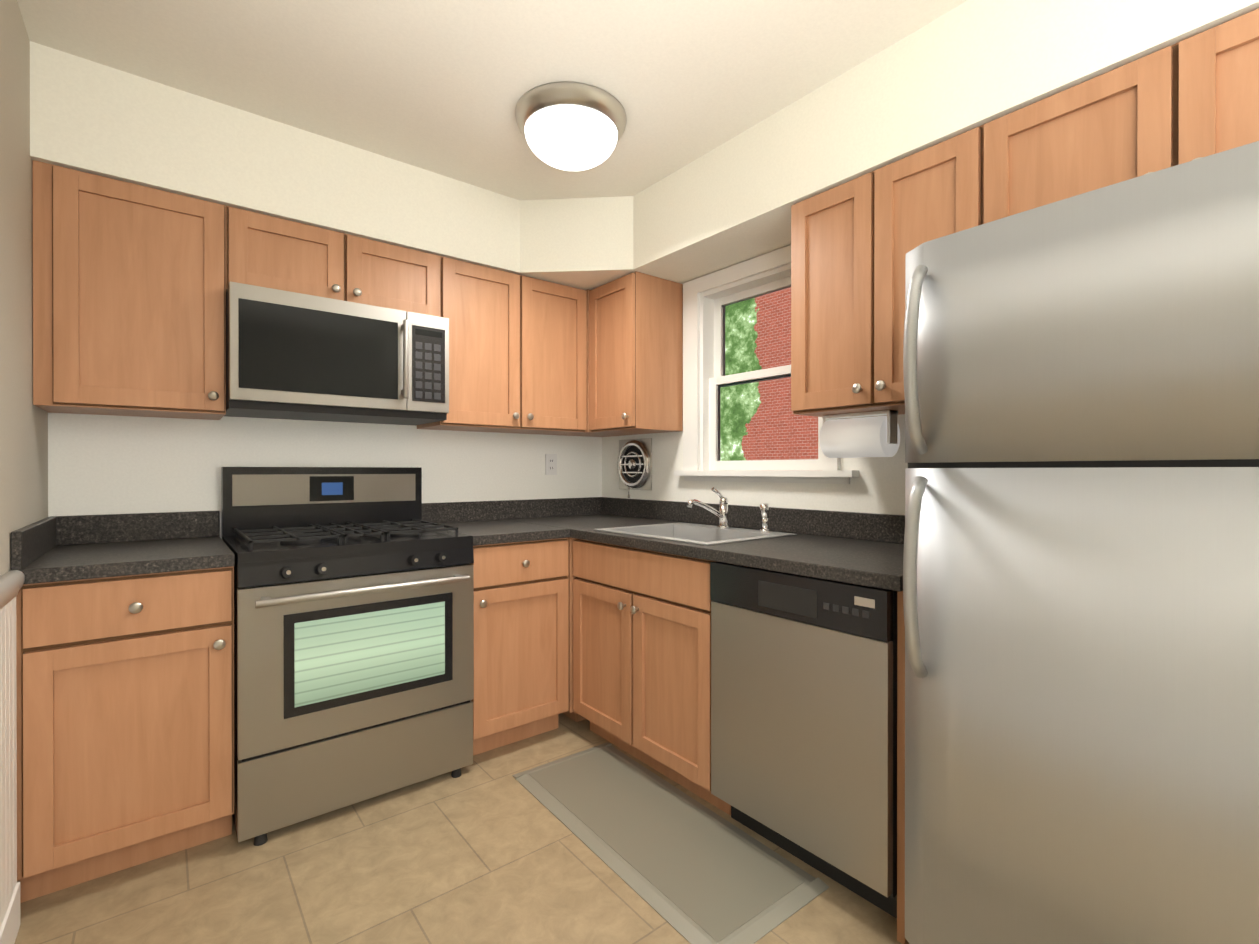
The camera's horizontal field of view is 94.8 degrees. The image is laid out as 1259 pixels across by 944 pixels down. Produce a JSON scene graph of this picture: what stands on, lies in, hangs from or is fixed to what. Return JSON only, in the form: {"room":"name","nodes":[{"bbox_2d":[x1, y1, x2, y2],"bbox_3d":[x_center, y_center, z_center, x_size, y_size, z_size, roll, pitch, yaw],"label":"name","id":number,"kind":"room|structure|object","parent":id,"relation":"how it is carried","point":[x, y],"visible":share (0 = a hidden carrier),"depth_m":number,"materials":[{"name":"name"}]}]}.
{"room":"kitchen","nodes":[
{"label":"kitchen","id":0,"kind":"room"},
{"bbox_2d":[0,0,47,882],"bbox_3d":[-0.749,-0.053,0.344,0.120,2.446,4.100,0,0,-39],"label":"wall","id":1,"kind":"structure","parent":0,"point":[23,461],"depth_m":1.56,"materials":[{"name":"paint"}]},
{"bbox_2d":[0,570,24,943],"bbox_3d":[-0.491,0.713,0.143,0.027,0.915,3.460,0,0,-39],"label":"wainscoting","id":2,"kind":"structure","parent":1,"relation":"attached to","point":[11,583],"depth_m":1.41,"materials":[{"name":"white paint"}]},
{"bbox_2d":[48,412,601,537],"bbox_3d":[-1.113,-0.059,2.759,2.580,2.446,0.120,0,0,-39],"label":"wall","id":3,"kind":"structure","parent":0,"point":[104,464],"depth_m":2.37,"materials":[{"name":"paint"}]},
{"bbox_2d":[32,160,225,419],"bbox_3d":[-1.687,-0.571,1.989,0.477,0.736,0.355,0,0,-39],"label":"upper cabinet","id":4,"kind":"object","parent":3,"relation":"attached to","point":[129,299],"visible":1,"depth_m":1.87,"materials":[{"name":"brown wood"}]},
{"bbox_2d":[226,206,439,316],"bbox_3d":[-1.202,-0.794,2.378,0.764,0.293,0.355,0,0,-39],"label":"upper cabinet","id":5,"kind":"object","parent":3,"relation":"attached to","point":[266,251],"visible":0.75,"depth_m":2.23,"materials":[{"name":"brown wood"}]},
{"bbox_2d":[225,282,448,425],"bbox_3d":[-1.170,-0.432,2.339,0.760,0.425,0.458,0,0,-39],"label":"microwave","id":6,"kind":"object","parent":5,"relation":"attached to","point":[294,356],"visible":0.98,"depth_m":2.16,"materials":[{"name":"grey"}]},
{"bbox_2d":[417,256,586,434],"bbox_3d":[-0.605,-0.573,2.859,0.764,0.736,0.355,0,0,-39],"label":"upper cabinet","id":7,"kind":"object","parent":3,"relation":"attached to","point":[517,353],"visible":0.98,"depth_m":2.72,"materials":[{"name":"brown wood"}]},
{"bbox_2d":[545,454,556,474],"bbox_3d":[-0.435,-0.042,3.220,0.070,0.116,0.008,0,0,-39],"label":"electrical outlet plate","id":8,"kind":"object","parent":3,"relation":"attached to","point":[550,464],"visible":1,"depth_m":3.21,"materials":[{"name":"white plastic"}]},
{"bbox_2d":[14,713,908,943],"bbox_3d":[0.210,1.218,1.118,2.580,0.100,4.340,0,0,-39],"label":"floor","id":9,"kind":"structure","parent":0,"point":[486,847],"depth_m":1.63,"materials":[{"name":"tile"}]},
{"bbox_2d":[16,566,233,902],"bbox_3d":[-1.592,0.729,1.873,0.476,0.875,0.660,0,0,-39],"label":"base cabinet","id":10,"kind":"object","parent":9,"relation":"on","point":[125,721],"visible":0.88,"depth_m":1.63,"materials":[{"name":"brown wood"}]},
{"bbox_2d":[11,511,234,583],"bbox_3d":[-1.598,0.221,1.880,0.476,0.138,0.638,0,0,-39],"label":"countertop","id":11,"kind":"structure","parent":10,"relation":"on","point":[52,548],"depth_m":1.86,"materials":[{"name":"stone"}]},
{"bbox_2d":[221,467,473,845],"bbox_3d":[-1.083,0.573,2.235,0.758,1.185,0.713,0,0,-39],"label":"range","id":12,"kind":"object","parent":9,"relation":"on","point":[353,635],"visible":1,"depth_m":2.01,"materials":[{"name":"silver metal"}]},
{"bbox_2d":[471,538,567,755],"bbox_3d":[-0.628,0.727,2.648,0.458,0.875,0.660,0,0,-39],"label":"base cabinet","id":13,"kind":"object","parent":9,"relation":"on","point":[520,640],"visible":0.71,"depth_m":2.42,"materials":[{"name":"brown wood"}]},
{"bbox_2d":[422,500,566,545],"bbox_3d":[-0.636,0.219,2.638,0.434,0.138,0.663,0,0,-39],"label":"countertop","id":14,"kind":"structure","parent":13,"relation":"on","point":[503,521],"depth_m":2.84,"materials":[{"name":"stone"}]},
{"bbox_2d":[563,537,585,721],"bbox_3d":[-0.213,0.726,3.002,0.631,0.875,0.628,0,0,-39],"label":"base cabinet","id":15,"kind":"object","parent":9,"relation":"on","point":[572,714],"visible":0.11,"depth_m":2.57,"materials":[{"name":"brown wood"}]},
{"bbox_2d":[573,539,730,814],"bbox_3d":[0.241,0.727,2.416,0.660,0.875,0.835,0,0,-39],"label":"base cabinet","id":16,"kind":"object","parent":9,"relation":"on","point":[642,655],"visible":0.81,"depth_m":2.17,"materials":[{"name":"brown wood"}]},
{"bbox_2d":[551,497,650,500],"bbox_3d":[-0.210,0.218,2.981,0.480,0.138,0.663,0,0,-39],"label":"countertop","id":17,"kind":"structure","parent":16,"relation":"on","point":[587,498],"depth_m":3.31,"materials":[{"name":"stone"}]},
{"bbox_2d":[527,499,904,591],"bbox_3d":[0.240,0.220,2.419,0.656,0.138,2.103,0,0,-39],"label":"countertop","id":18,"kind":"structure","parent":16,"relation":"on","point":[862,549],"depth_m":2.12,"materials":[{"name":"stone"}]},
{"bbox_2d":[594,522,796,544],"bbox_3d":[0.256,0.333,2.398,0.514,0.174,0.664,0,0,-39],"label":"sink","id":19,"kind":"object","parent":18,"relation":"in","point":[700,534],"visible":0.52,"depth_m":2.53,"materials":[{"name":"silver metal"}]},
{"bbox_2d":[687,487,770,532],"bbox_3d":[0.407,0.156,2.400,0.252,0.178,0.277,0,0,-39],"label":"faucet","id":20,"kind":"object","parent":18,"relation":"on","point":[722,513],"visible":1,"depth_m":2.49,"materials":[{"name":"silver metal"}]},
{"bbox_2d":[512,743,828,943],"bbox_3d":[0.055,1.159,1.922,0.442,0.012,1.085,0,0,-37],"label":"floor mat","id":21,"kind":"object","parent":9,"relation":"on","point":[689,869],"visible":1,"depth_m":1.77,"materials":[{"name":"grey rubber"}]},
{"bbox_2d":[710,562,896,918],"bbox_3d":[0.688,0.730,1.851,0.616,0.872,0.592,0,0,-39],"label":"dishwasher","id":22,"kind":"object","parent":9,"relation":"on","point":[803,718],"visible":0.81,"depth_m":1.60,"materials":[{"name":"grey metal"}]},
{"bbox_2d":[897,591,907,943],"bbox_3d":[0.910,0.729,1.625,0.608,0.875,0.020,0,0,-39],"label":"cabinet end panel","id":23,"kind":"object","parent":9,"relation":"on","point":[901,938],"visible":0.15,"depth_m":1.44,"materials":[{"name":"brown wood"}]},
{"bbox_2d":[903,141,1258,943],"bbox_3d":[1.091,0.340,1.187,0.817,1.655,0.765,0,0,-39],"label":"refrigerator","id":24,"kind":"object","parent":9,"relation":"on","point":[1081,569],"visible":1,"depth_m":1.01,"materials":[{"name":"grey metal"}]},
{"bbox_2d":[17,0,967,199],"bbox_3d":[0.210,-1.328,1.112,2.580,0.100,4.340,0,0,-39],"label":"ceiling","id":25,"kind":"structure","parent":0,"point":[441,87],"depth_m":1.80,"materials":[{"name":"paint"}]},
{"bbox_2d":[515,81,626,170],"bbox_3d":[-0.210,-1.199,2.096,0.400,0.160,0.400,0,0,-39],"label":"flush-mount ceiling light","id":26,"kind":"object","parent":25,"relation":"attached to","point":[570,126],"visible":1,"depth_m":1.98,"materials":[{"name":"white glass"}]},
{"bbox_2d":[30,0,1258,289],"bbox_3d":[0.210,-1.108,1.112,2.340,0.340,4.100,0,0,-39],"label":"soffit","id":27,"kind":"structure","parent":0,"point":[964,68],"depth_m":1.97,"materials":[{"name":"paint"}]},
{"bbox_2d":[602,264,907,514],"bbox_3d":[1.168,-0.057,1.886,0.120,2.446,4.100,0,0,-39],"label":"wall","id":28,"kind":"structure","parent":0,"point":[877,486],"depth_m":2.47,"materials":[{"name":"paint"}]},
{"bbox_2d":[561,289,635,436],"bbox_3d":[-0.190,-0.574,3.214,0.326,0.736,0.323,0,0,-39],"label":"upper cabinet","id":29,"kind":"object","parent":28,"relation":"attached to","point":[588,433],"visible":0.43,"depth_m":2.99,"materials":[{"name":"brown wood"}]},
{"bbox_2d":[618,438,651,497],"bbox_3d":[0.018,-0.020,3.188,0.036,0.324,0.280,0,0,-39],"label":"fan","id":30,"kind":"object","parent":28,"relation":"attached to","point":[635,464],"visible":1,"depth_m":3.17,"materials":[{"name":"silver metal"}]},
{"bbox_2d":[589,271,682,434],"bbox_3d":[0.015,-0.574,2.936,0.355,0.736,0.364,0,0,-39],"label":"upper cabinet","id":31,"kind":"object","parent":28,"relation":"attached to","point":[636,352],"visible":1,"depth_m":2.82,"materials":[{"name":"brown wood"}]},
{"bbox_2d":[674,245,858,483],"bbox_3d":[0.588,-0.446,2.567,0.171,0.980,0.960,0,0,-39],"label":"window","id":32,"kind":"structure","parent":28,"relation":"in","point":[703,377],"depth_m":2.78,"materials":[{"name":"white paint"}]},
{"bbox_2d":[718,286,817,460],"bbox_3d":[0.617,-0.430,2.590,0.037,0.783,0.584,0,0,-39],"label":"window panel","id":33,"kind":"object","parent":32,"relation":"attached to","point":[758,419],"visible":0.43,"depth_m":2.62,"materials":[{"name":"clear glass"}]},
{"bbox_2d":[791,125,983,418],"bbox_3d":[0.864,-0.571,1.881,0.355,0.736,0.607,0,0,-39],"label":"upper cabinet","id":34,"kind":"object","parent":28,"relation":"attached to","point":[854,241],"visible":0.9,"depth_m":1.81,"materials":[{"name":"brown wood"}]},
{"bbox_2d":[819,410,899,457],"bbox_3d":[0.791,-0.126,1.996,0.136,0.151,0.245,0,0,-39],"label":"paper towel holder","id":35,"kind":"object","parent":34,"relation":"attached to","point":[866,436],"visible":1,"depth_m":1.94,"materials":[{"name":"white paper"}]},
{"bbox_2d":[984,8,1258,223],"bbox_3d":[1.294,-0.760,1.345,0.355,0.355,0.762,0,0,-39],"label":"upper cabinet","id":36,"kind":"object","parent":28,"relation":"attached to","point":[1194,97],"visible":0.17,"depth_m":1.32,"materials":[{"name":"brown wood"}]}
]}

